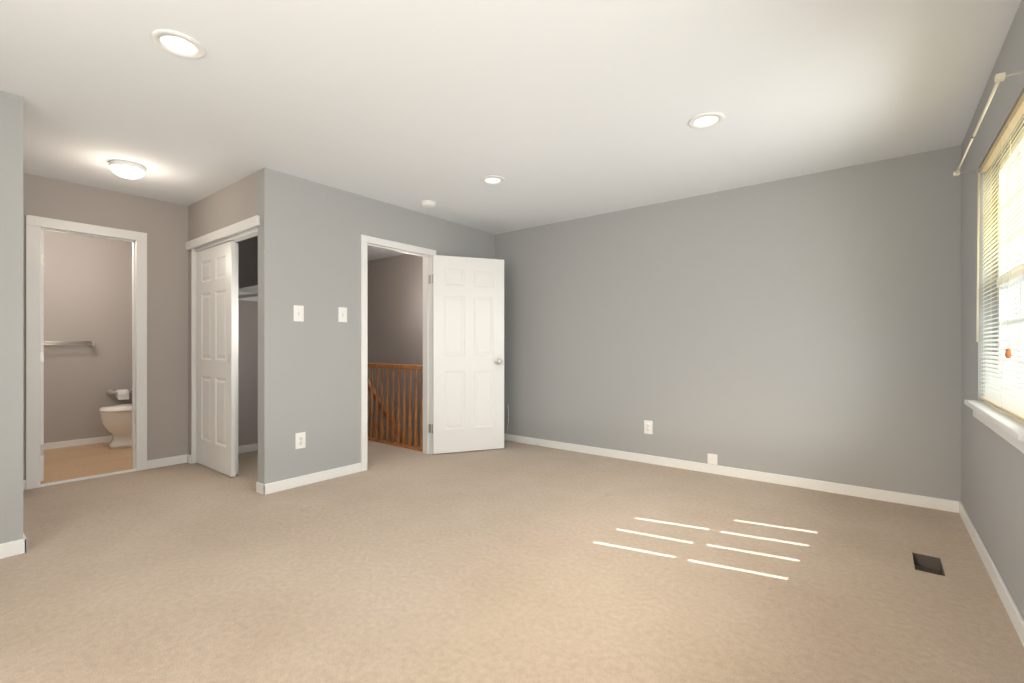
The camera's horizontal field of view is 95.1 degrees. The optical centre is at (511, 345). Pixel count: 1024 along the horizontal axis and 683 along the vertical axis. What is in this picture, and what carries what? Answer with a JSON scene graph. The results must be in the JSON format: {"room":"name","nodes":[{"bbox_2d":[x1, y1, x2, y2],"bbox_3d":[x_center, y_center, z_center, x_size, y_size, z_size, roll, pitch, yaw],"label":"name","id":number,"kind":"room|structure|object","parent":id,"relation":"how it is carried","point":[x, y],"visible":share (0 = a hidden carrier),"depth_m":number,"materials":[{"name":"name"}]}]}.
{"room":"empty bedroom","nodes":[
{"label":"empty bedroom","id":0,"kind":"room"},
{"bbox_2d":[41,442,132,483],"bbox_3d":[-4.313,1.154,4.386,1.800,0.112,2.490,0,0,38],"label":"floor","id":1,"kind":"structure","parent":0,"point":[70,462],"depth_m":4.44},
{"bbox_2d":[98,404,131,448],"bbox_3d":[-4.127,0.711,5.208,0.470,0.775,0.716,0,0,38],"label":"toilet","id":2,"kind":"object","parent":1,"relation":"on","point":[116,421],"visible":0.21,"depth_m":4.97,"materials":[{"name":"white ceramic"}]},
{"bbox_2d":[44,230,131,442],"bbox_3d":[-5.007,-0.110,4.968,0.110,2.440,2.550,0,0,38],"label":"wall","id":3,"kind":"structure","parent":0,"point":[87,288],"depth_m":5.20,"materials":[{"name":"grey paint"}]},
{"bbox_2d":[44,340,94,345],"bbox_3d":[-4.860,-0.030,4.961,0.130,0.065,0.676,0,0,38],"label":"towel rail","id":4,"kind":"object","parent":3,"relation":"attached to","point":[91,342],"visible":0.4,"depth_m":5.06,"materials":[{"name":"silver metal"}]},
{"bbox_2d":[44,435,112,449],"bbox_3d":[-4.957,1.071,4.929,0.017,0.078,2.330,0,0,38],"label":"baseboard","id":5,"kind":"structure","parent":3,"relation":"attached to","point":[52,445],"depth_m":5.15,"materials":[{"name":"white paint"}]},
{"bbox_2d":[106,388,131,399],"bbox_3d":[-4.510,0.561,5.421,0.114,0.118,0.271,0,0,38],"label":"toilet paper holder","id":6,"kind":"object","parent":3,"relation":"attached to","point":[122,394],"visible":0.79,"depth_m":5.38,"materials":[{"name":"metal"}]},
{"bbox_2d":[23,173,257,479],"bbox_3d":[-3.521,-0.110,3.995,0.110,2.440,2.850,0,0,38],"label":"wall","id":7,"kind":"structure","parent":0,"point":[163,225],"depth_m":4.31,"materials":[{"name":"grey paint"}]},
{"bbox_2d":[41,230,43,480],"bbox_3d":[-4.033,0.078,3.919,0.615,2.020,0.173,0,0,33],"label":"door","id":8,"kind":"structure","parent":7,"relation":"in","point":[42,355],"depth_m":3.77,"materials":[{"name":"white paint"}]},
{"bbox_2d":[26,215,146,489],"bbox_3d":[-3.562,0.050,3.943,0.144,2.120,0.758,0,0,38],"label":"door frame","id":9,"kind":"structure","parent":7,"relation":"attached to","point":[35,225],"depth_m":3.78,"materials":[{"name":"white paint"}]},
{"bbox_2d":[40,469,135,486],"bbox_3d":[-3.527,1.102,3.916,0.047,0.016,0.640,0,0,38],"label":"trim","id":10,"kind":"structure","parent":7,"relation":"attached to","point":[84,478],"depth_m":3.89,"materials":[{"name":"white paint"}]},
{"bbox_2d":[147,454,190,468],"bbox_3d":[-3.174,1.071,4.325,0.030,0.078,0.322,0,0,38],"label":"baseboard","id":11,"kind":"structure","parent":7,"relation":"attached to","point":[180,459],"depth_m":4.33,"materials":[{"name":"white paint"}]},
{"bbox_2d":[238,443,257,453],"bbox_3d":[-2.844,1.071,4.760,0.013,0.078,0.550,0,0,38],"label":"baseboard","id":12,"kind":"structure","parent":7,"relation":"attached to","point":[251,447],"depth_m":4.87,"materials":[{"name":"white paint"}]},
{"bbox_2d":[188,171,257,454],"bbox_3d":[-2.475,-0.110,4.053,1.465,2.440,0.110,0,0,38],"label":"wall","id":13,"kind":"structure","parent":0,"point":[234,203],"depth_m":4.03,"materials":[{"name":"grey paint"}]},
{"bbox_2d":[197,241,235,476],"bbox_3d":[-2.647,0.111,4.170,0.780,1.975,0.034,0,0,38],"label":"closet door","id":14,"kind":"structure","parent":13,"relation":"in","point":[216,358],"depth_m":4.11,"materials":[{"name":"white paint"}]},
{"bbox_2d":[186,215,259,463],"bbox_3d":[-2.468,0.064,4.032,1.498,2.092,0.134,0,0,38],"label":"trim","id":15,"kind":"structure","parent":13,"relation":"attached to","point":[233,232],"depth_m":4.41,"materials":[{"name":"white paint"}]},
{"bbox_2d":[236,243,237,474],"bbox_3d":[-2.657,0.111,4.228,0.780,1.975,0.034,0,0,38],"label":"closet door","id":16,"kind":"structure","parent":13,"relation":"in","point":[236,358],"depth_m":3.99,"materials":[{"name":"white paint"}]},
{"bbox_2d":[0,91,494,543],"bbox_3d":[-1.902,-0.110,3.508,0.110,2.440,5.380,0,0,38],"label":"wall","id":17,"kind":"structure","parent":0,"point":[309,260],"depth_m":3.69,"materials":[{"name":"grey paint"}]},
{"bbox_2d":[0,534,26,558],"bbox_3d":[-3.034,1.071,1.963,0.013,0.078,1.350,0,0,38],"label":"baseboard","id":18,"kind":"structure","parent":17,"relation":"attached to","point":[13,548],"depth_m":2.47,"materials":[{"name":"white paint"}]},
{"bbox_2d":[294,305,303,321],"bbox_3d":[-1.679,-0.255,3.690,0.017,0.126,0.082,0,0,38],"label":"light switch","id":19,"kind":"object","parent":17,"relation":"attached to","point":[298,313],"visible":1,"depth_m":3.69,"materials":[{"name":"white plastic"}]},
{"bbox_2d":[295,432,305,448],"bbox_3d":[-1.673,0.750,3.704,0.008,0.126,0.082,0,0,38],"label":"electrical outlet","id":20,"kind":"object","parent":17,"relation":"attached to","point":[300,440],"visible":1,"depth_m":3.70,"materials":[{"name":"white plastic"}]},
{"bbox_2d":[260,463,360,494],"bbox_3d":[-1.591,1.071,3.805,0.013,0.078,0.835,0,0,38],"label":"baseboard","id":21,"kind":"structure","parent":17,"relation":"attached to","point":[273,487],"depth_m":3.75,"materials":[{"name":"white paint"}]},
{"bbox_2d":[338,307,346,321],"bbox_3d":[-1.442,-0.265,3.993,0.017,0.126,0.082,0,0,38],"label":"light switch","id":22,"kind":"object","parent":17,"relation":"attached to","point":[342,314],"visible":1,"depth_m":3.99,"materials":[{"name":"white plastic"}]},
{"bbox_2d":[361,234,435,470],"bbox_3d":[-1.109,0.064,4.520,0.144,2.093,0.886,0,0,38],"label":"door frame","id":23,"kind":"structure","parent":17,"relation":"attached to","point":[426,254],"depth_m":4.64,"materials":[{"name":"white paint"}]},
{"bbox_2d":[432,255,503,453],"bbox_3d":[-0.451,0.088,4.898,0.777,2.020,0.173,0,0,-21],"label":"hall door","id":24,"kind":"structure","parent":17,"relation":"in","point":[468,353],"depth_m":4.87,"materials":[{"name":"white paint"}]},
{"bbox_2d":[368,254,422,446],"bbox_3d":[-1.416,1.240,6.760,3.135,5.140,0.100,0,0,38],"label":"wall","id":25,"kind":"structure","parent":0,"point":[395,309],"depth_m":6.93,"materials":[{"name":"grey paint"}]},
{"bbox_2d":[0,0,1020,260],"bbox_3d":[-1.510,-1.400,3.341,7.703,0.140,5.640,0,0,38],"label":"ceiling","id":26,"kind":"structure","parent":0,"point":[556,110],"depth_m":2.47,"materials":[{"name":"white paint"}]},
{"bbox_2d":[109,160,145,178],"bbox_3d":[-2.835,-1.284,3.452,0.212,0.092,0.212,0,0,38],"label":"dome ceiling light","id":27,"kind":"object","parent":26,"relation":"attached to","point":[126,169],"visible":1,"depth_m":3.40,"materials":[{"name":"white glass"}]},
{"bbox_2d":[150,29,205,58],"bbox_3d":[-1.469,-1.353,2.065,0.200,0.063,0.200,0,0,38],"label":"recessed light","id":28,"kind":"object","parent":26,"relation":"in","point":[178,44],"visible":0.9,"depth_m":2.09,"materials":[{"name":"white paint"}]},
{"bbox_2d":[421,200,435,207],"bbox_3d":[-0.774,-1.310,4.337,0.136,0.040,0.136,0,0,38],"label":"smoke detector","id":29,"kind":"object","parent":26,"relation":"attached to","point":[428,203],"visible":1,"depth_m":4.30,"materials":[{"name":"white plastic"}]},
{"bbox_2d":[481,175,505,184],"bbox_3d":[-0.150,-1.353,3.750,0.200,0.063,0.200,0,0,38],"label":"recessed light","id":30,"kind":"object","parent":26,"relation":"in","point":[493,180],"visible":0.71,"depth_m":3.79,"materials":[{"name":"white paint"}]},
{"bbox_2d":[688,112,724,128],"bbox_3d":[1.146,-1.353,2.761,0.200,0.063,0.200,0,0,38],"label":"recessed light","id":31,"kind":"object","parent":26,"relation":"in","point":[706,120],"visible":0.73,"depth_m":2.79,"materials":[{"name":"white paint"}]},
{"bbox_2d":[0,440,1023,682],"bbox_3d":[-1.550,1.160,3.265,7.433,0.100,5.430,0,0,38],"label":"floor","id":32,"kind":"structure","parent":0,"point":[513,562],"depth_m":2.20,"materials":[{"name":"beige carpet"}]},
{"bbox_2d":[368,379,407,443],"bbox_3d":[-1.568,0.720,5.622,1.530,1.413,0.056,0,0,38],"label":"stair railing","id":33,"kind":"object","parent":32,"relation":"attached to","point":[374,395],"visible":0.06,"depth_m":5.60,"materials":[{"name":"brown wood"}]},
{"bbox_2d":[368,363,422,451],"bbox_3d":[-1.450,0.562,5.339,1.427,1.095,0.110,0,0,38],"label":"balustrade","id":34,"kind":"object","parent":32,"relation":"on","point":[403,444],"visible":0.71,"depth_m":5.19,"materials":[{"name":"brown wood"}]},
{"bbox_2d":[912,553,944,575],"bbox_3d":[2.119,1.161,2.386,0.115,0.097,0.250,0,0,38],"label":"floor vent","id":35,"kind":"object","parent":32,"relation":"in","point":[928,564],"visible":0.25,"depth_m":2.47,"materials":[{"name":"black metal"}]},
{"bbox_2d":[495,145,960,500],"bbox_3d":[1.450,-0.110,4.376,4.318,2.440,0.120,0,0,38],"label":"wall","id":36,"kind":"structure","parent":0,"point":[808,326],"depth_m":3.83,"materials":[{"name":"grey paint"}]},
{"bbox_2d":[506,411,554,447],"bbox_3d":[0.216,0.896,5.241,0.713,0.413,0.035,0,0,38],"label":"cord","id":37,"kind":"object","parent":36,"relation":"attached to","point":[521,442],"visible":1,"depth_m":5.38,"materials":[{"name":"white plastic"}]},
{"bbox_2d":[644,420,652,433],"bbox_3d":[1.288,0.770,4.422,0.082,0.126,0.008,0,0,38],"label":"electrical outlet","id":38,"kind":"object","parent":36,"relation":"attached to","point":[648,427],"visible":1,"depth_m":4.42,"materials":[{"name":"white plastic"}]},
{"bbox_2d":[708,453,716,464],"bbox_3d":[1.739,0.985,4.064,0.082,0.090,0.016,0,0,38],"label":"outlet","id":39,"kind":"object","parent":36,"relation":"attached to","point":[712,458],"visible":1,"depth_m":4.07,"materials":[{"name":"white plastic"}]},
{"bbox_2d":[504,434,955,512],"bbox_3d":[1.372,1.071,4.352,4.005,0.078,0.017,0,0,38],"label":"baseboard","id":40,"kind":"structure","parent":36,"relation":"attached to","point":[851,490],"depth_m":3.82,"materials":[{"name":"white paint"}]},
{"bbox_2d":[961,0,1023,618],"bbox_3d":[1.425,-0.110,0.980,0.170,2.440,5.500,0,0,38],"label":"wall","id":41,"kind":"structure","parent":0,"point":[992,481],"depth_m":2.49,"materials":[{"name":"grey paint"}]},
{"bbox_2d":[953,71,1023,179],"bbox_3d":[2.173,-0.956,2.153,0.098,0.061,1.234,0,0,38],"label":"curtain rod","id":42,"kind":"object","parent":41,"relation":"attached to","point":[999,78],"visible":1,"depth_m":1.94,"materials":[{"name":"beige metal"}]},
{"bbox_2d":[956,501,1023,646],"bbox_3d":[1.347,1.071,1.028,0.013,0.078,5.280,0,0,38],"label":"baseboard","id":43,"kind":"structure","parent":41,"relation":"attached to","point":[1015,616],"depth_m":2.15,"materials":[{"name":"white paint"}]},
{"bbox_2d":[964,125,1023,452],"bbox_3d":[2.246,-0.292,2.096,0.183,1.375,1.310,0,0,38],"label":"window","id":44,"kind":"structure","parent":41,"relation":"in","point":[1013,286],"depth_m":2.33,"materials":[{"name":"white plastic"}]},
{"bbox_2d":[976,93,1023,421],"bbox_3d":[2.220,-0.340,2.116,0.047,1.272,1.158,0,0,38],"label":"window blind","id":45,"kind":"object","parent":44,"relation":"attached to","point":[998,393],"visible":1,"depth_m":2.12,"materials":[{"name":"beige plastic"}]},
{"bbox_3d":[-2.053,-0.110,4.592,1.465,2.440,0.100,0,0,38],"label":"wall","id":46,"kind":"structure","parent":0,"visible":0},
{"bbox_2d":[238,285,257,300],"bbox_3d":[-2.183,-0.519,4.427,1.463,0.098,0.320,0,0,38],"label":"shelf","id":47,"kind":"object","parent":46,"relation":"attached to","point":[249,293],"visible":0.06,"depth_m":4.66,"materials":[{"name":"white paint"}]}
]}

